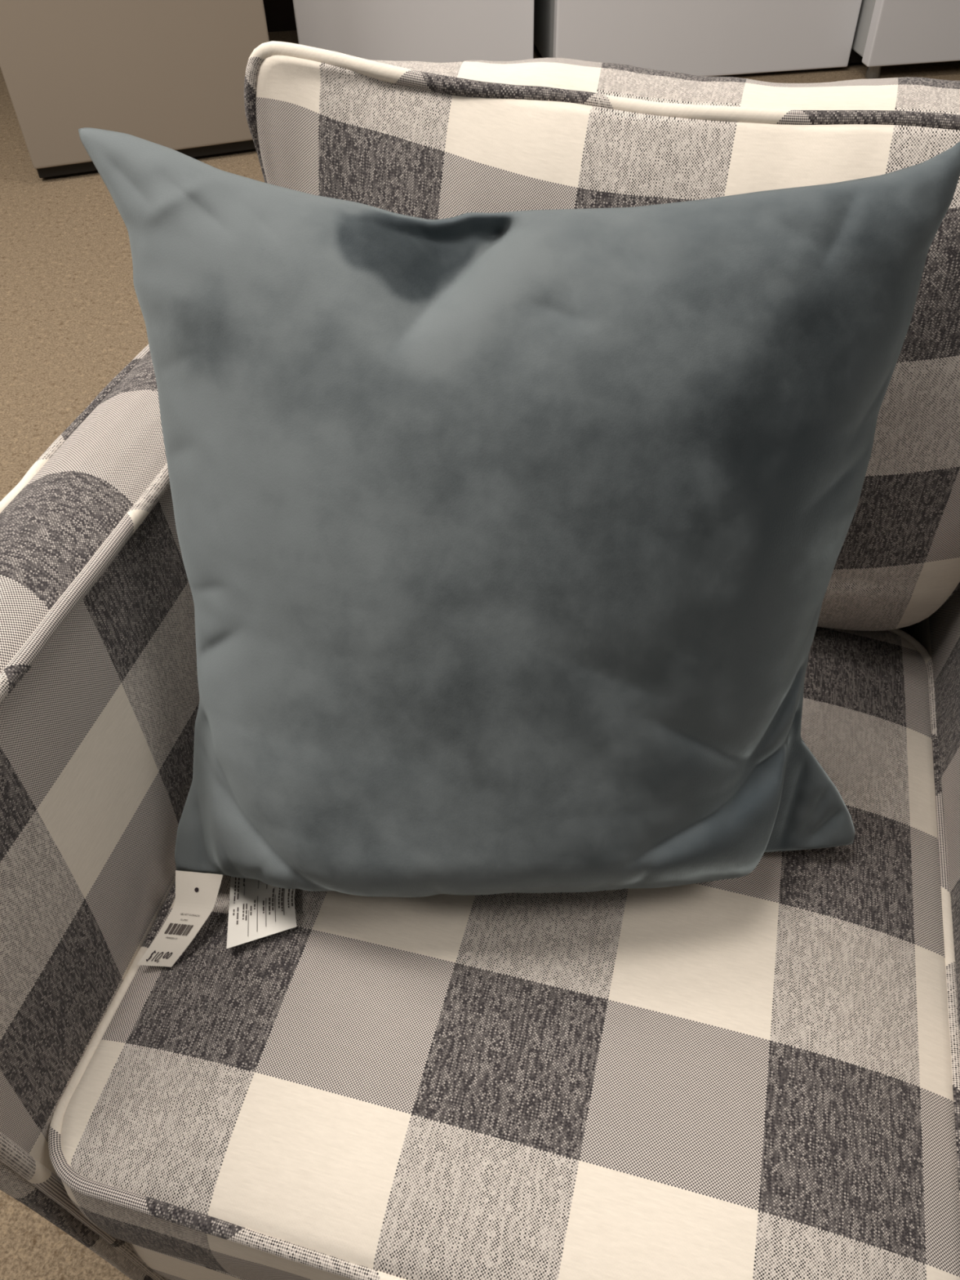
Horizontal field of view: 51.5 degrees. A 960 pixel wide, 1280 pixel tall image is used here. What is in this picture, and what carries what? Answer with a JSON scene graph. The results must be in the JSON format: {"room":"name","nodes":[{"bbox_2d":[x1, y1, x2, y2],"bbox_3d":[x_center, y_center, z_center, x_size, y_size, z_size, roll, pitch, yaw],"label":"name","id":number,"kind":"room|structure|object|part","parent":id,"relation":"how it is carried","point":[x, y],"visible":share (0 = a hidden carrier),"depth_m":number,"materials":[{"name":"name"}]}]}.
{"room":"store","nodes":[
{"label":"store","id":0,"kind":"room"},
{"bbox_2d":[0,30,959,1279],"bbox_3d":[-0.263,-1.370,2.855,16.000,0.001,13.000,10,47,11],"label":"floor","id":1,"kind":"structure","parent":0,"point":[72,319],"depth_m":2.30,"materials":[{"name":"beige carpet"}]},
{"bbox_2d":[0,0,269,177],"bbox_3d":[-1.008,-2.080,2.518,0.700,1.500,0.600,-14,47,-11],"label":"cabinet","id":2,"kind":"object","parent":1,"relation":"on","point":[170,73],"visible":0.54,"depth_m":2.67,"materials":[{"name":"beige wood"}]},
{"bbox_3d":[-0.920,-1.420,2.873,0.692,0.052,0.070,-14,47,-11],"label":"kick plate","id":3,"kind":"part","parent":2,"relation":"part of","materials":[{"name":"black plastic"}]},
{"bbox_2d":[293,0,533,62],"bbox_3d":[-0.254,-2.542,2.938,0.745,1.500,0.660,-6,46,-4],"label":"cabinet","id":4,"kind":"object","parent":1,"relation":"on","point":[440,31],"visible":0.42,"depth_m":3.12,"materials":[{"name":"grey paint"}]},
{"bbox_2d":[0,40,959,1279],"bbox_3d":[0.093,0.083,0.838,0.872,0.887,0.849,10,47,11],"label":"armchair","id":5,"kind":"object","parent":1,"relation":"on","point":[755,1075],"visible":0.47,"depth_m":0.66,"materials":[{"name":"fabric"}]},
{"bbox_3d":[-0.248,0.077,0.921,0.167,0.590,0.794,10,47,11],"label":"arm","id":6,"kind":"part","parent":5,"relation":"part of","materials":[{"name":"fabric"}]},
{"bbox_2d":[137,870,222,967],"bbox_3d":[-0.209,0.196,0.695,0.034,0.042,0.070,20,50,20],"label":"price tag","id":7,"kind":"object","parent":5,"relation":"on","point":[196,893],"visible":1,"depth_m":0.70,"materials":[{"name":"white paper"}]},
{"bbox_3d":[-0.007,0.540,0.741,0.547,0.200,0.008,10,47,11],"label":"rail","id":8,"kind":"part","parent":5,"relation":"part of","materials":[{"name":"fabric"}]},
{"bbox_2d":[60,626,959,1279],"bbox_3d":[0.069,0.202,0.812,0.581,0.174,0.635,10,47,11],"label":"seat cushion","id":9,"kind":"object","parent":5,"relation":"on","point":[755,1075],"depth_m":0.64,"materials":[{"name":"fabric"}]},
{"bbox_2d":[78,127,959,948],"bbox_3d":[0.032,-0.051,0.638,0.523,0.433,0.310,-1,46,0],"label":"throw pillow","id":10,"kind":"object","parent":5,"relation":"on","point":[511,543],"visible":1,"depth_m":0.57,"materials":[{"name":"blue fabric"}]},
{"bbox_2d":[255,54,959,631],"bbox_3d":[0.155,-0.235,0.846,0.698,0.449,0.237,10,47,11],"label":"cushion","id":11,"kind":"object","parent":5,"relation":"on","point":[430,140],"depth_m":0.71,"materials":[{"name":"fabric"}]},
{"bbox_3d":[0.422,0.195,0.788,0.167,0.590,0.794,10,47,11],"label":"arm","id":12,"kind":"part","parent":5,"relation":"part of","materials":[{"name":"fabric"}]},
{"bbox_2d":[533,0,862,76],"bbox_3d":[0.670,-2.588,2.953,0.985,1.500,0.660,-6,46,-4],"label":"cabinet","id":13,"kind":"object","parent":1,"relation":"on","point":[700,37],"visible":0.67,"depth_m":3.17,"materials":[{"name":"grey paint"}]},
{"bbox_2d":[848,0,959,78],"bbox_3d":[1.549,-2.599,2.938,0.740,1.500,0.660,-6,46,-4],"label":"cabinet","id":14,"kind":"object","parent":1,"relation":"on","point":[887,32],"visible":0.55,"depth_m":3.15,"materials":[{"name":"grey paint"}]},
{"bbox_3d":[1.582,-2.010,3.360,0.732,0.055,0.070,-6,46,-4],"label":"kick plate","id":15,"kind":"part","parent":14,"relation":"part of","materials":[{"name":"black plastic"}]},
{"bbox_3d":[0.574,-3.507,2.867,10.209,2.900,4.320,10,47,11],"label":"wall","id":16,"kind":"structure","parent":0,"visible":0},
{"bbox_2d":[262,0,296,31],"bbox_3d":[0.613,-2.505,3.817,11.000,0.140,0.015,-6,46,-4],"label":"baseboard","id":17,"kind":"structure","parent":16,"relation":"attached to","point":[279,14],"depth_m":3.72,"materials":[{"name":"black"}]}
]}

